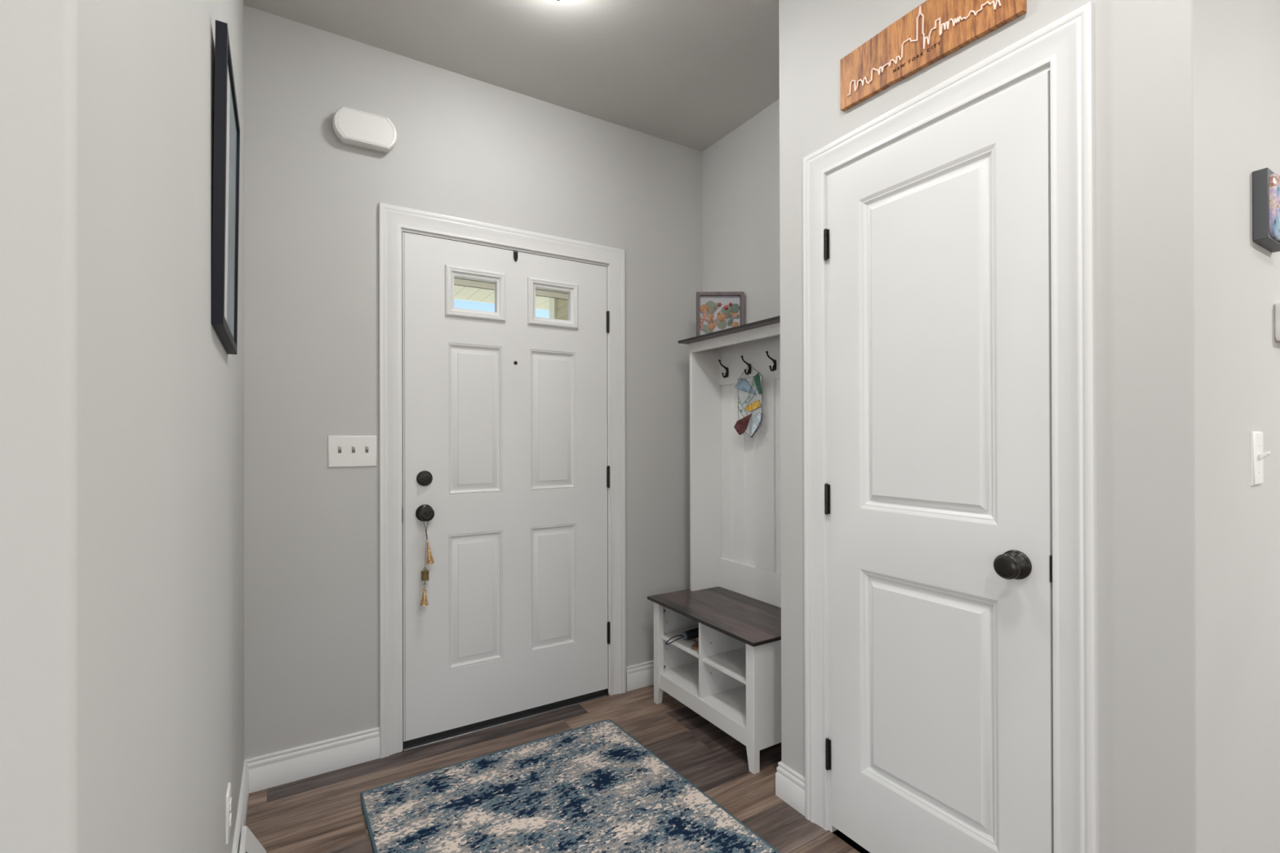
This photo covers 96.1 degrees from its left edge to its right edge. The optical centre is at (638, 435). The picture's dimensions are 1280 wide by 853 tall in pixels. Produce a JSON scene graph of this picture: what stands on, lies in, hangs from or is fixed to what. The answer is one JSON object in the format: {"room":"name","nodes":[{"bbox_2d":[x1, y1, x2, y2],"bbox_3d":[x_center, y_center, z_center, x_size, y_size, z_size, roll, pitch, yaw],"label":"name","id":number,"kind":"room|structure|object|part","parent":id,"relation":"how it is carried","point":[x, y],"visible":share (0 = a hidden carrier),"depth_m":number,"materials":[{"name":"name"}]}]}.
{"room":"entryway","nodes":[
{"label":"entryway","id":0,"kind":"room"},
{"bbox_2d":[0,0,244,852],"bbox_3d":[-0.947,-0.134,1.187,0.120,2.766,1.878,0,0,-31],"label":"wall","id":1,"kind":"structure","parent":0,"point":[122,399],"depth_m":0.52,"materials":[{"name":"paint"}]},
{"bbox_2d":[211,19,239,355],"bbox_3d":[-0.941,-0.521,1.318,0.026,0.628,0.370,0,0,-31],"label":"picture frame","id":2,"kind":"object","parent":1,"relation":"attached to","point":[226,163],"visible":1,"depth_m":1.18,"materials":[{"name":"black"}]},
{"bbox_2d":[226,83,236,338],"bbox_3d":[-0.971,-0.512,1.376,0.006,0.573,0.200,0,0,-31],"label":"print","id":3,"kind":"object","parent":2,"relation":"attached to","point":[232,177],"depth_m":1.37},
{"bbox_2d":[226,782,231,844],"bbox_3d":[-1.032,0.952,1.452,0.009,0.117,0.070,0,0,-31],"label":"wall outlet","id":4,"kind":"object","parent":1,"relation":"attached to","point":[228,799],"visible":1,"depth_m":1.43,"materials":[{"name":"white plastic"}]},
{"bbox_2d":[229,797,231,811],"bbox_3d":[-1.030,0.932,1.453,0.004,0.028,0.028,0,0,-31],"label":"receptacle","id":5,"kind":"object","parent":4,"relation":"attached to","point":[230,798],"depth_m":1.45,"materials":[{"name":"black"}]},
{"bbox_2d":[229,813,231,826],"bbox_3d":[-1.030,0.971,1.453,0.004,0.028,0.028,0,0,-31],"label":"receptacle","id":6,"kind":"object","parent":4,"relation":"attached to","point":[230,814],"depth_m":1.45,"materials":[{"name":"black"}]},
{"bbox_2d":[239,826,266,852],"bbox_3d":[-1.034,1.201,1.534,0.060,0.100,0.415,0,0,-31],"label":"air vent","id":7,"kind":"object","parent":1,"relation":"attached to","point":[249,843],"visible":1,"depth_m":1.67,"materials":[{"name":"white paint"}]},
{"bbox_2d":[244,4,702,759],"bbox_3d":[-0.407,-0.131,2.703,2.620,2.766,0.150,0,0,-31],"label":"wall","id":8,"kind":"structure","parent":0,"point":[467,148],"depth_m":2.20,"materials":[{"name":"paint"}]},
{"bbox_2d":[231,726,379,852],"bbox_3d":[-2.026,1.192,0.516,3.536,0.116,1.892,0,0,-31],"label":"baseboard","id":9,"kind":"structure","parent":8,"relation":"attached to","point":[274,769],"depth_m":2.10,"materials":[{"name":"white paint"}]},
{"bbox_2d":[328,435,377,467],"bbox_3d":[-1.086,0.062,2.191,0.168,0.119,0.017,0,0,-31],"label":"light switch","id":10,"kind":"object","parent":8,"relation":"attached to","point":[343,451],"visible":1,"depth_m":2.19,"materials":[{"name":"white plastic"}]},
{"bbox_2d":[332,106,397,153],"bbox_3d":[-1.044,-1.166,2.202,0.224,0.121,0.051,0,0,-31],"label":"box","id":11,"kind":"object","parent":8,"relation":"attached to","point":[354,127],"visible":1,"depth_m":2.18,"materials":[{"name":"white plastic"}]},
{"bbox_2d":[378,202,626,758],"bbox_3d":[-0.576,0.173,2.588,1.102,2.157,0.169,0,0,-31],"label":"trim","id":12,"kind":"structure","parent":8,"relation":"attached to","point":[393,220],"depth_m":2.29,"materials":[{"name":"white paint"}]},
{"bbox_2d":[403,695,606,751],"bbox_3d":[-0.543,1.250,2.521,0.910,0.003,0.008,0,0,-31],"label":"trim","id":13,"kind":"structure","parent":8,"relation":"attached to","point":[405,749],"depth_m":2.48,"materials":[{"name":"silver metal"}]},
{"bbox_2d":[401,231,609,746],"bbox_3d":[-0.534,0.212,2.528,0.941,2.060,0.107,0,0,-31],"label":"door","id":14,"kind":"structure","parent":8,"relation":"in","point":[504,410],"depth_m":2.50,"materials":[{"name":"white paint"}]},
{"bbox_3d":[-0.853,0.315,2.310,0.069,0.069,0.060,0,0,-31],"label":"knob","id":15,"kind":"part","parent":14,"relation":"part of","materials":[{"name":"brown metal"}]},
{"bbox_2d":[419,521,434,605],"bbox_3d":[-0.847,0.489,2.306,0.056,0.378,0.034,0,0,-31],"label":"tassel","id":16,"kind":"object","parent":14,"relation":"hanging from","point":[424,574],"visible":0.98,"depth_m":2.30,"materials":[{"name":"brown fabric"}]},
{"bbox_2d":[513,250,518,261],"bbox_3d":[-0.553,-0.790,2.557,0.020,0.048,0.051,0,0,-31],"label":"hanger","id":17,"kind":"object","parent":14,"relation":"hanging from","point":[515,254],"visible":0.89,"depth_m":2.53,"materials":[{"name":"black metal"}]},
{"bbox_2d":[402,691,608,749],"bbox_3d":[-0.583,1.247,2.602,0.928,0.010,0.171,0,0,-31],"label":"trim","id":18,"kind":"structure","parent":8,"relation":"attached to","point":[606,693],"depth_m":2.50,"materials":[{"name":"black rubber"}]},
{"bbox_2d":[243,0,779,151],"bbox_3d":[1.060,-1.577,-0.553,7.900,0.100,7.250,0,0,-31],"label":"ceiling","id":19,"kind":"structure","parent":0,"point":[689,73],"depth_m":2.24,"materials":[{"name":"paint"}]},
{"bbox_2d":[245,684,870,852],"bbox_3d":[1.070,1.264,-0.565,7.700,0.050,7.240,0,0,-31],"label":"floor","id":20,"kind":"structure","parent":0,"point":[322,813],"depth_m":2.10,"materials":[{"name":"wood"}]},
{"bbox_2d":[360,719,780,852],"bbox_3d":[-0.128,1.243,1.634,1.061,0.010,1.558,0,0,-31],"label":"area rug","id":21,"kind":"object","parent":20,"relation":"on","point":[593,788],"visible":1,"depth_m":1.93,"materials":[{"name":"blue carpet"}]},
{"bbox_2d":[647,315,781,774],"bbox_3d":[0.415,0.394,2.511,0.433,1.711,0.731,0,0,-31],"label":"hall tree","id":22,"kind":"object","parent":20,"relation":"on","point":[733,679],"visible":0.77,"depth_m":2.64,"materials":[{"name":"white wood"}]},
{"bbox_3d":[0.095,1.011,2.684,0.028,0.478,0.044,0,0,-31],"label":"leg","id":23,"kind":"part","parent":22,"relation":"part of","materials":[{"name":"white laminate"}]},
{"bbox_2d":[662,626,698,658],"bbox_3d":[0.335,0.937,2.651,0.365,0.015,0.312,0,0,-31],"label":"shelf","id":24,"kind":"object","parent":22,"relation":"attached to","point":[685,645],"depth_m":2.63,"materials":[{"name":"white laminate"}]},
{"bbox_3d":[0.253,0.971,2.794,0.356,0.398,0.018,0,0,-31],"label":"panel","id":25,"kind":"part","parent":22,"relation":"part of","materials":[{"name":"white laminate"}]},
{"bbox_2d":[665,627,698,644],"bbox_3d":[0.266,0.895,2.617,0.312,0.070,0.049,0,0,-17],"label":"umbrella","id":26,"kind":"object","parent":22,"relation":"on","point":[693,633],"visible":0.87,"depth_m":2.59,"materials":[{"name":"black fabric"}]},
{"bbox_3d":[0.209,0.907,2.600,0.014,0.037,0.037,0,0,-16],"label":"handle","id":27,"kind":"part","parent":26,"relation":"part of","materials":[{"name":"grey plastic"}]},
{"bbox_2d":[691,637,698,649],"bbox_3d":[0.334,0.898,2.555,0.235,0.062,0.085,0,0,-31],"label":"sandal","id":28,"kind":"object","parent":22,"relation":"on","point":[695,646],"visible":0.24,"depth_m":2.51,"materials":[{"name":"brown leather"}]},
{"bbox_3d":[0.258,1.134,2.411,0.017,0.067,0.592,0,0,-31],"label":"rail","id":29,"kind":"part","parent":22,"relation":"part of","materials":[{"name":"white laminate"}]},
{"bbox_3d":[0.342,0.155,2.854,0.201,1.206,0.018,0,0,-31],"label":"panel","id":30,"kind":"part","parent":22,"relation":"part of","materials":[{"name":"white laminate"}]},
{"bbox_2d":[696,291,744,336],"bbox_3d":[0.395,-0.576,2.781,0.229,0.229,0.029,0,0,0],"label":"picture","id":31,"kind":"object","parent":22,"relation":"on","point":[716,311],"visible":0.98,"depth_m":2.79,"materials":[{"name":"multicoloured paper"}]},
{"bbox_3d":[0.319,-0.614,2.781,0.042,0.040,0.004,0,0,0],"label":"dried flower","id":32,"kind":"part","parent":31,"relation":"part of","materials":[{"name":"orange plant"}]},
{"bbox_3d":[0.353,-0.574,2.780,0.025,0.026,0.004,0,0,0],"label":"dried flower","id":33,"kind":"part","parent":31,"relation":"part of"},
{"bbox_3d":[0.355,-0.527,2.780,0.035,0.037,0.004,0,0,0],"label":"dried flower","id":34,"kind":"part","parent":31,"relation":"part of","materials":[{"name":"orange plant"}]},
{"bbox_3d":[0.403,-0.571,2.781,0.040,0.039,0.004,0,0,0],"label":"dried flower","id":35,"kind":"part","parent":31,"relation":"part of","materials":[{"name":"orange plant"}]},
{"bbox_3d":[0.468,-0.534,2.780,0.032,0.031,0.004,0,0,0],"label":"dried flower","id":36,"kind":"part","parent":31,"relation":"part of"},
{"bbox_2d":[702,647,746,684],"bbox_3d":[0.505,0.939,2.371,0.365,0.015,0.312,0,0,-31],"label":"shelf","id":37,"kind":"object","parent":22,"relation":"attached to","point":[731,661],"depth_m":2.38,"materials":[{"name":"white laminate"}]},
{"bbox_2d":[678,315,780,344],"bbox_3d":[0.490,-0.456,2.560,0.251,0.012,0.731,0,0,-31],"label":"shelf","id":38,"kind":"object","parent":22,"relation":"attached to","point":[772,322],"depth_m":2.52,"materials":[{"name":"brown wood"}]},
{"bbox_2d":[733,365,762,437],"bbox_3d":[0.513,-0.157,2.646,0.036,0.338,0.190,0,0,-31],"label":"suncatcher","id":39,"kind":"object","parent":22,"relation":"hanging from","point":[740,426],"visible":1,"depth_m":2.62,"materials":[{"name":"multicoloured glass"}]},
{"bbox_3d":[0.576,-0.349,2.611,0.014,0.200,0.644,0,0,-31],"label":"hook rail","id":40,"kind":"part","parent":22,"relation":"part of","materials":[{"name":"white laminate"}]},
{"bbox_3d":[0.579,0.684,2.608,0.014,0.144,0.644,0,0,-31],"label":"rail","id":41,"kind":"part","parent":22,"relation":"part of","materials":[{"name":"white laminate"}]},
{"bbox_3d":[0.425,1.009,2.141,0.028,0.478,0.044,0,0,-31],"label":"leg","id":42,"kind":"part","parent":22,"relation":"part of","materials":[{"name":"white laminate"}]},
{"bbox_3d":[0.595,0.969,2.232,0.356,0.398,0.018,0,0,-31],"label":"panel","id":43,"kind":"part","parent":22,"relation":"part of","materials":[{"name":"white laminate"}]},
{"bbox_2d":[702,98,781,608],"bbox_3d":[0.657,-0.134,2.679,0.120,2.766,0.998,0,0,-31],"label":"wall","id":44,"kind":"structure","parent":0,"point":[740,171],"depth_m":2.78,"materials":[{"name":"paint"}]},
{"bbox_2d":[778,0,1124,852],"bbox_3d":[0.788,-0.138,1.614,0.110,2.766,0.956,0,0,-31],"label":"wall","id":45,"kind":"structure","parent":0,"point":[815,35],"depth_m":1.64,"materials":[{"name":"paint"}]},
{"bbox_2d":[626,660,804,816],"bbox_3d":[0.435,1.191,2.466,0.482,0.116,1.123,0,0,-31],"label":"baseboard","id":46,"kind":"structure","parent":45,"relation":"attached to","point":[789,784],"depth_m":1.97,"materials":[{"name":"white paint"}]},
{"bbox_2d":[840,0,1026,111],"bbox_3d":[0.754,-1.062,1.541,0.020,0.176,0.513,0,0,-31],"label":"wooden sign","id":47,"kind":"object","parent":45,"relation":"attached to","point":[934,29],"visible":1,"depth_m":1.54,"materials":[{"name":"brown wood"}]},
{"bbox_2d":[823,71,1053,852],"bbox_3d":[0.747,0.203,1.544,0.092,2.032,0.627,0,0,-31],"label":"door","id":48,"kind":"structure","parent":45,"relation":"in","point":[938,498],"depth_m":1.50,"materials":[{"name":"white paint"}]},
{"bbox_3d":[0.858,0.302,1.328,0.057,0.068,0.068,0,0,-31],"label":"knob","id":49,"kind":"part","parent":48,"relation":"part of","materials":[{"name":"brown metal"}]},
{"bbox_3d":[0.925,0.298,1.286,0.020,0.059,0.002,0,0,-31],"label":"latch plate","id":50,"kind":"part","parent":48,"relation":"part of","materials":[{"name":"black metal"}]},
{"bbox_2d":[803,0,1099,852],"bbox_3d":[0.801,0.167,1.575,0.129,2.156,0.794,0,0,-31],"label":"trim","id":51,"kind":"structure","parent":45,"relation":"attached to","point":[1064,48],"depth_m":1.26,"materials":[{"name":"white paint"}]},
{"bbox_2d":[1120,0,1279,852],"bbox_3d":[2.304,-0.141,1.913,3.011,2.766,0.110,0,0,-31],"label":"wall","id":52,"kind":"structure","parent":0,"point":[1200,79],"depth_m":1.15,"materials":[{"name":"paint"}]},
{"bbox_2d":[1250,431,1270,485],"bbox_3d":[1.382,0.051,1.273,0.070,0.119,0.022,0,0,-31],"label":"light switch","id":53,"kind":"object","parent":52,"relation":"attached to","point":[1257,456],"visible":1,"depth_m":1.27,"materials":[{"name":"white plastic"}]},
{"bbox_3d":[1.377,0.051,1.280,0.070,0.119,0.006,0,0,-31],"label":"wall plate","id":54,"kind":"part","parent":53,"relation":"part of","materials":[{"name":"white plastic"}]},
{"bbox_2d":[1252,167,1279,252],"bbox_3d":[1.439,-0.508,1.304,0.158,0.155,0.033,0,0,-31],"label":"wall art","id":55,"kind":"object","parent":52,"relation":"attached to","point":[1265,183],"visible":1,"depth_m":1.26,"materials":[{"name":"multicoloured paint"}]},
{"bbox_2d":[1274,302,1279,342],"bbox_3d":[1.563,-0.268,1.384,0.117,0.090,0.025,0,0,-31],"label":"thermostat","id":56,"kind":"object","parent":52,"relation":"attached to","point":[1277,306],"visible":1,"depth_m":1.36,"materials":[{"name":"white plastic"}]},
{"label":"outside","id":57,"kind":"structure","parent":0,"visible":0},
{"bbox_3d":[-17.028,1.638,27.705,80.000,0.150,59.840,0,0,-31],"label":"ground","id":58,"kind":"structure","parent":57,"visible":0},
{"bbox_2d":[454,277,567,319],"bbox_3d":[-3.026,-0.045,10.481,12.000,3.050,15.840,0,0,-31],"label":"porch","id":59,"kind":"object","parent":58,"relation":"on","point":[556,302],"visible":0.04,"depth_m":5.65,"materials":[{"name":"grey"}]},
{"bbox_3d":[-0.797,-0.089,5.732,0.135,2.700,0.130,0,0,-31],"label":"corner post","id":60,"kind":"part","parent":59,"relation":"part of","materials":[{"name":"white"}]}
]}

